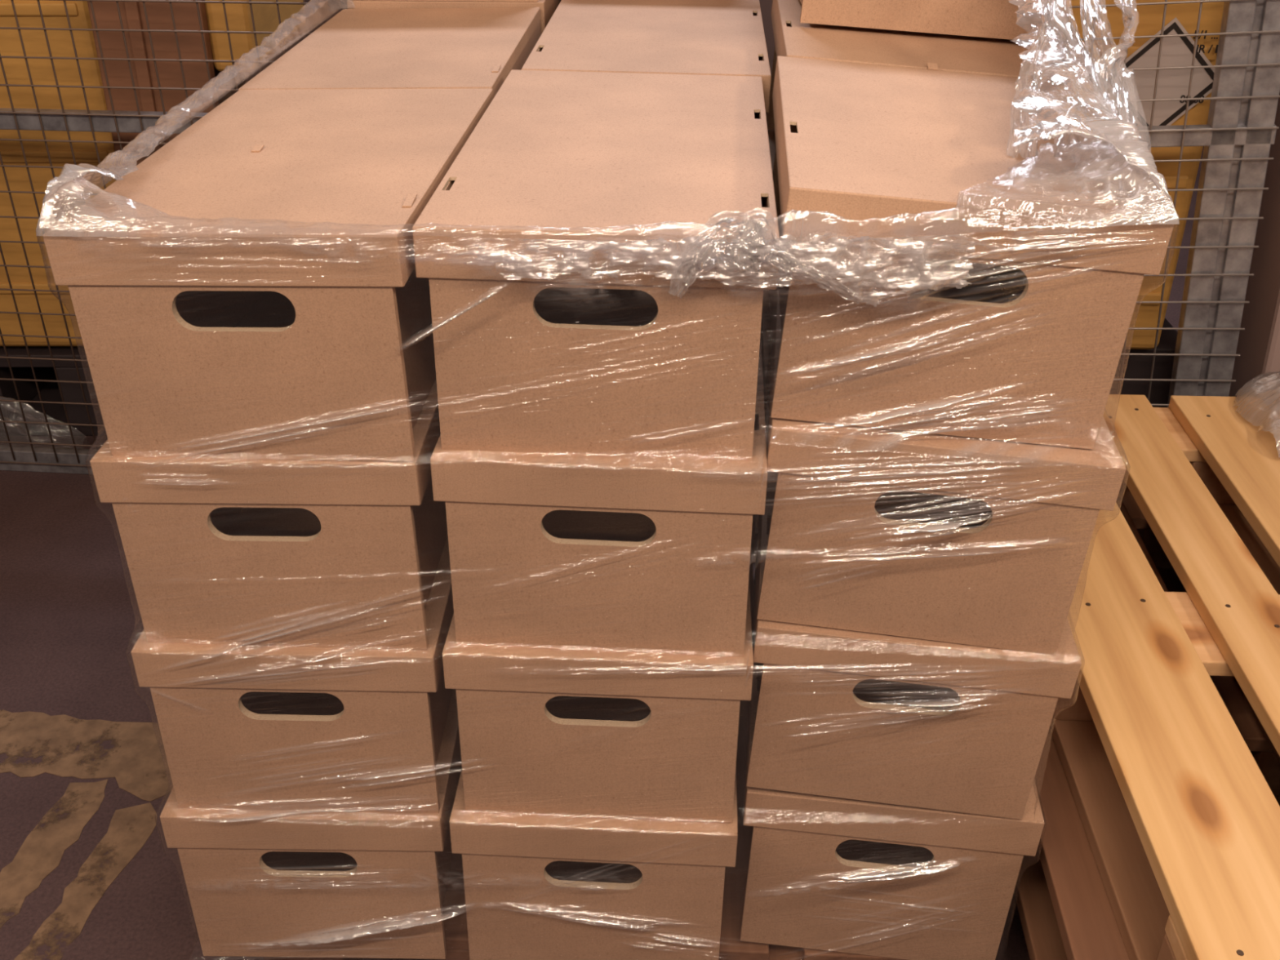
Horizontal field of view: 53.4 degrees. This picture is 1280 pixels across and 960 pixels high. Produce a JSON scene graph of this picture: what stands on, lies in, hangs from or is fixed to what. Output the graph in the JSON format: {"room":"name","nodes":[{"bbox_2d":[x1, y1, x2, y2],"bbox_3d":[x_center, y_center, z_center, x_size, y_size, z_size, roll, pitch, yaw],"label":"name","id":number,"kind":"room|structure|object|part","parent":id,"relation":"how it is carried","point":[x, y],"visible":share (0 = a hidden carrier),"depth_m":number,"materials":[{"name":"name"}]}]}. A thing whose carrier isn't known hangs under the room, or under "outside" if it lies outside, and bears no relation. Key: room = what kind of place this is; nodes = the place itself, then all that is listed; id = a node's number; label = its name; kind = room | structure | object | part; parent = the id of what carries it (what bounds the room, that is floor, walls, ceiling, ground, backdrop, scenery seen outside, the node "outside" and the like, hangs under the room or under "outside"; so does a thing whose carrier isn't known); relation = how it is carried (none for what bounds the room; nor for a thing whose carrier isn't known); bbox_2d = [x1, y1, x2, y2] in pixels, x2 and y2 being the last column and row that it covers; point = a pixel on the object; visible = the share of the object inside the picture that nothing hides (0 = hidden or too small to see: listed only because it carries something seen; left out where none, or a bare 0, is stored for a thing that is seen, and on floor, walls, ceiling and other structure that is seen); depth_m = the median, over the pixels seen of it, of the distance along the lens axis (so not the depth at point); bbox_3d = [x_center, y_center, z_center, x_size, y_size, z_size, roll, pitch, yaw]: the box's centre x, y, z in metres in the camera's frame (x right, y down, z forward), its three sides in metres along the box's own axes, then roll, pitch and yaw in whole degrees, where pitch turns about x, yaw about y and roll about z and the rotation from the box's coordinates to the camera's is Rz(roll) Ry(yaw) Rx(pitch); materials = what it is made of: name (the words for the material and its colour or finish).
{"room":"warehouse","nodes":[
{"label":"warehouse","id":0,"kind":"room"},
{"bbox_2d":[204,0,306,72],"bbox_3d":[-0.777,-1.366,2.358,0.085,1.100,0.450,0,30,0],"label":"storage container","id":1,"kind":"object","parent":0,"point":[238,15],"visible":0.9,"depth_m":2.43,"materials":[{"name":"yellow plastic"}]},
{"bbox_2d":[244,0,774,115],"bbox_3d":[0.000,-3.320,3.907,10.000,4.500,0.100,0,30,0],"label":"wall","id":2,"kind":"structure","parent":0,"point":[317,16],"depth_m":4.79,"materials":[{"name":"brown"}]},
{"bbox_2d":[0,146,1204,959],"bbox_3d":[0.000,0.461,2.011,10.000,0.100,9.000,0,30,0],"label":"floor","id":3,"kind":"structure","parent":0,"point":[68,619],"depth_m":2.12,"materials":[{"name":"concrete"}]},
{"bbox_2d":[0,396,90,447],"bbox_3d":[-1.619,-0.152,2.758,0.809,0.199,0.090,0,30,0],"label":"film","id":4,"kind":"object","parent":3,"relation":"on","point":[2,397],"visible":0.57,"depth_m":2.78,"materials":[{"name":"clear plastic"}]},
{"bbox_2d":[0,346,106,435],"bbox_3d":[-1.450,-0.311,3.030,1.500,0.200,0.500,0,30,0],"label":"pallet","id":5,"kind":"object","parent":3,"relation":"on","point":[21,368],"visible":0.06,"depth_m":2.84,"materials":[{"name":"grey"}]},
{"bbox_2d":[0,0,119,346],"bbox_3d":[-1.522,-1.131,2.539,0.955,1.690,0.476,0,30,0],"label":"storage container","id":6,"kind":"object","parent":5,"relation":"on","point":[54,14],"visible":0.44,"depth_m":2.54,"materials":[{"name":"yellow plastic"}]},
{"bbox_3d":[-0.937,-0.597,2.893,0.185,0.410,0.406,0,30,0],"label":"storage container","id":7,"kind":"object","parent":5,"relation":"on","visible":0},
{"bbox_2d":[208,35,246,104],"bbox_3d":[-0.860,-1.179,2.474,0.060,1.020,0.020,0,30,0],"label":"support post","id":8,"kind":"object","parent":7,"relation":"on","point":[227,81],"visible":0.02,"depth_m":2.67,"materials":[{"name":"grey metal"}]},
{"bbox_2d":[0,779,107,922],"bbox_3d":[-0.872,0.568,1.730,0.088,0.001,0.473,8,31,13],"label":"floor marking","id":9,"kind":"object","parent":3,"relation":"on","point":[42,850],"depth_m":1.81,"materials":[{"name":"yellow paint"}]},
{"bbox_2d":[13,802,157,959],"bbox_3d":[-0.769,0.582,1.706,0.076,0.001,0.420,6,31,10],"label":"floor marking","id":10,"kind":"object","parent":3,"relation":"on","point":[130,828],"depth_m":1.77,"materials":[{"name":"yellow paint"}]},
{"bbox_2d":[0,709,173,801],"bbox_3d":[-1.283,0.413,1.993,1.245,0.001,0.188,2,30,3],"label":"floor marking","id":11,"kind":"object","parent":3,"relation":"on","point":[137,766],"depth_m":1.98,"materials":[{"name":"yellow paint"}]},
{"bbox_2d":[87,0,218,177],"bbox_3d":[-0.920,-0.835,2.391,0.210,1.750,0.043,1,29,0],"label":"wooden board","id":12,"kind":"object","parent":3,"relation":"on","point":[106,13],"visible":0.18,"depth_m":2.40,"materials":[{"name":"brown wood"}]},
{"bbox_2d":[0,0,322,474],"bbox_3d":[-1.258,-0.885,2.229,1.440,2.000,0.049,3,31,4],"label":"wire mesh fence","id":13,"kind":"object","parent":3,"relation":"on","point":[12,458],"visible":0.23,"depth_m":2.33,"materials":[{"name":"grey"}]},
{"bbox_3d":[-1.243,-0.042,2.720,1.410,0.050,0.025,3,31,4],"label":"rail","id":14,"kind":"part","parent":13,"relation":"part of","materials":[{"name":"metal"}]},
{"bbox_3d":[-1.243,-0.669,2.351,1.410,0.034,0.025,3,31,4],"label":"rail","id":15,"kind":"part","parent":13,"relation":"part of","materials":[{"name":"metal"}]},
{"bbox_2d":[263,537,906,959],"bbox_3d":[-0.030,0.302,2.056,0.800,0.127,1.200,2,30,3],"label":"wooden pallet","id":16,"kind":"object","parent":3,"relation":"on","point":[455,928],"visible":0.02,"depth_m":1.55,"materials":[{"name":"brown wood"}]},
{"bbox_2d":[160,688,462,959],"bbox_3d":[-0.366,0.334,1.650,0.304,0.226,0.508,1,30,0],"label":"box","id":17,"kind":"object","parent":16,"relation":"on","point":[213,851],"visible":0.49,"depth_m":1.43,"materials":[{"name":"cardboard"}]},
{"bbox_2d":[130,533,453,813],"bbox_3d":[-0.355,0.139,1.545,0.304,0.216,0.508,1,30,0],"label":"box","id":18,"kind":"object","parent":17,"relation":"on","point":[221,737],"visible":0.5,"depth_m":1.33,"materials":[{"name":"cardboard"}]},
{"bbox_2d":[89,377,447,649],"bbox_3d":[-0.348,-0.052,1.445,0.304,0.216,0.508,1,30,2],"label":"box","id":19,"kind":"object","parent":18,"relation":"on","point":[197,553],"visible":0.48,"depth_m":1.23,"materials":[{"name":"cardboard"}]},
{"bbox_3d":[-0.349,-0.125,1.402,0.304,0.047,0.508,1,30,2],"label":"box lid","id":20,"kind":"part","parent":19,"relation":"part of","materials":[{"name":"cardboard"}]},
{"bbox_2d":[42,88,493,461],"bbox_3d":[-0.337,-0.241,1.336,0.304,0.220,0.508,1,30,3],"label":"box","id":21,"kind":"object","parent":19,"relation":"on","point":[197,334],"visible":0.97,"depth_m":1.14,"materials":[{"name":"cardboard"}]},
{"bbox_3d":[-0.338,-0.313,1.294,0.304,0.047,0.508,1,30,3],"label":"box lid","id":22,"kind":"part","parent":21,"relation":"part of","materials":[{"name":"cardboard"}]},
{"bbox_3d":[-0.354,0.066,1.502,0.304,0.047,0.508,1,30,0],"label":"box lid","id":23,"kind":"part","parent":18,"relation":"part of","materials":[{"name":"cardboard"}]},
{"bbox_3d":[-0.366,0.258,1.605,0.304,0.049,0.508,1,30,0],"label":"box lid","id":24,"kind":"part","parent":17,"relation":"part of","materials":[{"name":"cardboard"}]},
{"bbox_2d":[448,764,737,959],"bbox_3d":[-0.038,0.324,1.664,0.309,0.230,0.580,2,30,2],"label":"box","id":25,"kind":"object","parent":16,"relation":"on","point":[673,872],"visible":0.46,"depth_m":1.41,"materials":[{"name":"cardboard"}]},
{"bbox_3d":[-0.037,0.246,1.618,0.308,0.050,0.580,2,30,2],"label":"box lid","id":26,"kind":"part","parent":25,"relation":"part of","materials":[{"name":"cardboard"}]},
{"bbox_2d":[442,574,753,822],"bbox_3d":[-0.030,0.123,1.561,0.308,0.216,0.580,2,30,2],"label":"box","id":27,"kind":"object","parent":25,"relation":"on","point":[661,744],"visible":0.52,"depth_m":1.31,"materials":[{"name":"cardboard"}]},
{"bbox_3d":[-0.029,0.050,1.518,0.308,0.047,0.580,2,30,2],"label":"box lid","id":28,"kind":"part","parent":27,"relation":"part of","materials":[{"name":"cardboard"}]},
{"bbox_2d":[430,333,767,657],"bbox_3d":[-0.022,-0.066,1.462,0.309,0.216,0.580,2,31,3],"label":"box","id":29,"kind":"object","parent":27,"relation":"on","point":[514,520],"visible":0.45,"depth_m":1.21,"materials":[{"name":"cardboard"}]},
{"bbox_2d":[412,69,779,461],"bbox_3d":[-0.023,-0.260,1.368,0.309,0.216,0.580,2,31,2],"label":"box","id":30,"kind":"object","parent":29,"relation":"on","point":[624,364],"visible":0.99,"depth_m":1.14,"materials":[{"name":"cardboard"}]},
{"bbox_3d":[-0.022,-0.333,1.325,0.308,0.047,0.580,2,31,2],"label":"box lid","id":31,"kind":"part","parent":30,"relation":"part of","materials":[{"name":"cardboard"}]},
{"bbox_3d":[-0.021,-0.140,1.419,0.308,0.047,0.580,2,31,3],"label":"box lid","id":32,"kind":"part","parent":29,"relation":"part of","materials":[{"name":"cardboard"}]},
{"bbox_2d":[751,419,758,632],"bbox_3d":[0.338,0.064,2.096,0.320,0.252,0.500,2,30,3],"label":"box","id":33,"kind":"object","parent":16,"relation":"on","point":[754,529],"visible":0.12,"depth_m":1.85,"materials":[{"name":"cardboard"}]},
{"bbox_3d":[0.338,-0.017,2.049,0.318,0.052,0.500,4,31,2],"label":"box lid","id":34,"kind":"part","parent":33,"relation":"part of","materials":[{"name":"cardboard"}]},
{"bbox_2d":[756,289,771,527],"bbox_3d":[0.342,-0.138,1.977,0.320,0.235,0.500,2,30,3],"label":"box","id":35,"kind":"object","parent":33,"relation":"on","point":[766,330],"visible":0.08,"depth_m":1.89,"materials":[{"name":"cardboard"}]},
{"bbox_3d":[0.342,-0.211,1.934,0.318,0.047,0.500,5,31,1],"label":"box lid","id":36,"kind":"part","parent":35,"relation":"part of","materials":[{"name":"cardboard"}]},
{"bbox_2d":[764,128,775,389],"bbox_3d":[0.343,-0.327,1.866,0.321,0.237,0.500,2,30,3],"label":"box","id":37,"kind":"object","parent":35,"relation":"on","point":[771,132],"visible":0.05,"depth_m":1.90,"materials":[{"name":"cardboard"}]},
{"bbox_3d":[0.343,-0.399,1.824,0.318,0.047,0.500,5,31,1],"label":"box lid","id":38,"kind":"part","parent":37,"relation":"part of","materials":[{"name":"cardboard"}]},
{"bbox_2d":[766,0,1058,142],"bbox_3d":[0.344,-0.516,1.755,0.321,0.238,0.500,2,30,3],"label":"box","id":39,"kind":"object","parent":37,"relation":"on","point":[1000,57],"visible":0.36,"depth_m":1.58,"materials":[{"name":"cardboard"}]},
{"bbox_3d":[0.344,-0.588,1.713,0.318,0.047,0.500,5,31,1],"label":"box lid","id":40,"kind":"part","parent":39,"relation":"part of","materials":[{"name":"cardboard"}]},
{"bbox_2d":[799,0,1070,39],"bbox_3d":[0.390,-0.792,1.790,0.362,0.241,0.500,1,30,1],"label":"box","id":41,"kind":"object","parent":39,"relation":"on","point":[993,19],"visible":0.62,"depth_m":1.62,"materials":[{"name":"cardboard"}]},
{"bbox_2d":[36,0,1179,959],"bbox_3d":[0.021,-0.191,1.631,1.134,1.162,1.124,0,30,0],"label":"wrap","id":42,"kind":"object","parent":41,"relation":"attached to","point":[1049,46],"visible":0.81,"depth_m":1.09,"materials":[{"name":"clear plastic"}]},
{"bbox_2d":[740,551,1044,959],"bbox_3d":[0.299,0.330,1.644,0.320,0.252,0.500,3,31,5],"label":"box","id":43,"kind":"object","parent":16,"relation":"on","point":[820,837],"visible":0.52,"depth_m":1.43,"materials":[{"name":"cardboard"}]},
{"bbox_2d":[746,400,1081,819],"bbox_3d":[0.299,0.129,1.522,0.321,0.235,0.500,3,31,5],"label":"box","id":44,"kind":"object","parent":43,"relation":"on","point":[984,761],"visible":0.55,"depth_m":1.31,"materials":[{"name":"cardboard"}]},
{"bbox_3d":[0.299,0.056,1.480,0.318,0.047,0.500,6,31,3],"label":"box lid","id":45,"kind":"part","parent":44,"relation":"part of","materials":[{"name":"cardboard"}]},
{"bbox_2d":[756,269,1126,655],"bbox_3d":[0.303,-0.062,1.416,0.321,0.237,0.500,3,31,5],"label":"box","id":46,"kind":"object","parent":44,"relation":"on","point":[1020,600],"visible":0.48,"depth_m":1.20,"materials":[{"name":"cardboard"}]},
{"bbox_3d":[0.303,-0.135,1.373,0.318,0.047,0.500,7,31,3],"label":"box lid","id":47,"kind":"part","parent":46,"relation":"part of","materials":[{"name":"cardboard"}]},
{"bbox_2d":[770,55,1173,449],"bbox_3d":[0.299,-0.264,1.327,0.321,0.238,0.515,2,30,4],"label":"box","id":48,"kind":"object","parent":46,"relation":"on","point":[865,146],"visible":0.92,"depth_m":1.13,"materials":[{"name":"cardboard"}]},
{"bbox_3d":[0.299,-0.333,1.278,0.318,0.047,0.500,6,31,1],"label":"box lid","id":49,"kind":"part","parent":48,"relation":"part of","materials":[{"name":"cardboard"}]},
{"bbox_3d":[-0.310,0.065,2.109,0.304,0.226,0.508,2,30,2],"label":"box","id":50,"kind":"object","parent":16,"relation":"on","visible":0},
{"bbox_3d":[-0.310,-0.126,1.997,0.304,0.216,0.508,2,30,2],"label":"box","id":51,"kind":"object","parent":50,"relation":"on","visible":0},
{"bbox_3d":[-0.312,-0.312,1.888,0.304,0.216,0.508,1,30,3],"label":"box","id":52,"kind":"object","parent":51,"relation":"on","visible":0},
{"bbox_2d":[238,7,541,97],"bbox_3d":[-0.313,-0.500,1.777,0.304,0.220,0.508,0,30,3],"label":"box","id":53,"kind":"object","parent":52,"relation":"on","point":[469,47],"visible":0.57,"depth_m":1.68,"materials":[{"name":"cardboard"}]},
{"bbox_3d":[0.021,0.008,2.202,0.308,0.231,0.580,2,30,2],"label":"box","id":54,"kind":"object","parent":16,"relation":"on","visible":0},
{"bbox_3d":[0.021,-0.186,2.088,0.308,0.216,0.580,2,30,2],"label":"box","id":55,"kind":"object","parent":54,"relation":"on","visible":0},
{"bbox_3d":[0.020,-0.370,1.980,0.308,0.216,0.580,2,30,2],"label":"box","id":56,"kind":"object","parent":55,"relation":"on","visible":0},
{"bbox_2d":[520,0,771,118],"bbox_3d":[0.021,-0.555,1.871,0.308,0.216,0.580,2,30,2],"label":"box","id":57,"kind":"object","parent":56,"relation":"on","point":[726,37],"visible":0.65,"depth_m":1.74,"materials":[{"name":"cardboard"}]},
{"bbox_2d":[1109,318,1177,407],"bbox_3d":[0.845,-0.215,2.738,0.470,0.330,0.400,0,30,0],"label":"crate","id":58,"kind":"object","parent":3,"relation":"on","point":[1138,366],"visible":0.02,"depth_m":2.51,"materials":[{"name":"grey plastic"}]},
{"bbox_2d":[1057,0,1224,349],"bbox_3d":[0.799,-1.049,2.277,0.436,1.565,0.510,2,30,3],"label":"storage container","id":59,"kind":"object","parent":58,"relation":"on","point":[1180,18],"visible":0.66,"depth_m":2.19,"materials":[{"name":"yellow plastic"}]},
{"bbox_2d":[1068,0,1279,407],"bbox_3d":[0.771,-0.773,2.029,0.663,2.001,0.049,6,31,9],"label":"wire mesh fence","id":60,"kind":"object","parent":3,"relation":"on","point":[1237,139],"visible":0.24,"depth_m":2.12,"materials":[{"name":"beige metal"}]},
{"bbox_3d":[0.790,-0.575,2.137,0.510,0.030,0.025,2,30,12],"label":"rail","id":61,"kind":"part","parent":60,"relation":"part of","materials":[{"name":"metal"}]},
{"bbox_3d":[0.973,-0.755,1.999,0.095,2.000,0.040,2,30,12],"label":"post","id":62,"kind":"part","parent":60,"relation":"part of","materials":[{"name":"metal"}]},
{"bbox_3d":[0.935,0.477,1.744,0.800,0.144,1.200,1,30,2],"label":"wooden pallet","id":63,"kind":"object","parent":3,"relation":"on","visible":0},
{"bbox_2d":[1013,480,1279,959],"bbox_3d":[0.870,0.337,1.696,0.800,0.144,1.200,2,30,3],"label":"wooden pallet","id":64,"kind":"object","parent":63,"relation":"on","point":[1064,908],"visible":0.08,"depth_m":1.48,"materials":[{"name":"brown wood"}]},
{"bbox_2d":[1048,394,1279,959],"bbox_3d":[0.915,0.228,1.597,0.800,0.145,1.200,1,30,2],"label":"wooden pallet","id":65,"kind":"object","parent":64,"relation":"on","point":[1180,820],"visible":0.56,"depth_m":1.48,"materials":[{"name":"brown wood"}]},
{"bbox_2d":[1233,371,1279,457],"bbox_3d":[1.099,-0.121,1.953,0.320,0.095,0.320,0,30,0],"label":"film","id":66,"kind":"object","parent":65,"relation":"on","point":[1263,418],"visible":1,"depth_m":1.98,"materials":[{"name":"clear plastic"}]},
{"bbox_3d":[0.000,-0.326,3.126,0.800,0.127,1.200,2,30,3],"label":"wooden pallet","id":67,"kind":"object","parent":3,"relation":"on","visible":0},
{"bbox_3d":[-0.286,-0.198,2.551,0.304,0.232,0.508,1,30,2],"label":"box","id":68,"kind":"object","parent":67,"relation":"on","visible":0},
{"bbox_3d":[-0.286,-0.392,2.437,0.304,0.216,0.508,1,30,2],"label":"box","id":69,"kind":"object","parent":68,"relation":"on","visible":0},
{"bbox_3d":[-0.286,-0.579,2.327,0.304,0.216,0.508,1,30,2],"label":"box","id":70,"kind":"object","parent":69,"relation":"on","visible":0},
{"bbox_2d":[346,0,561,34],"bbox_3d":[-0.286,-0.766,2.217,0.304,0.216,0.508,1,30,2],"label":"box","id":71,"kind":"object","parent":70,"relation":"on","point":[548,7],"visible":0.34,"depth_m":1.95,"materials":[{"name":"cardboard"}]},
{"bbox_2d":[376,0,537,1],"bbox_3d":[-0.286,-0.953,2.107,0.304,0.216,0.508,1,30,2],"label":"box","id":72,"kind":"object","parent":71,"relation":"on","point":[376,0],"visible":1,"depth_m":1.94,"materials":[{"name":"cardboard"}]},
{"bbox_2d":[1228,92,1279,409],"bbox_3d":[1.283,-1.913,1.517,0.674,4.516,0.400,4,31,7],"label":"wall","id":73,"kind":"structure","parent":0,"point":[1258,347],"depth_m":2.32,"materials":[{"name":"brown paint"}]}
]}

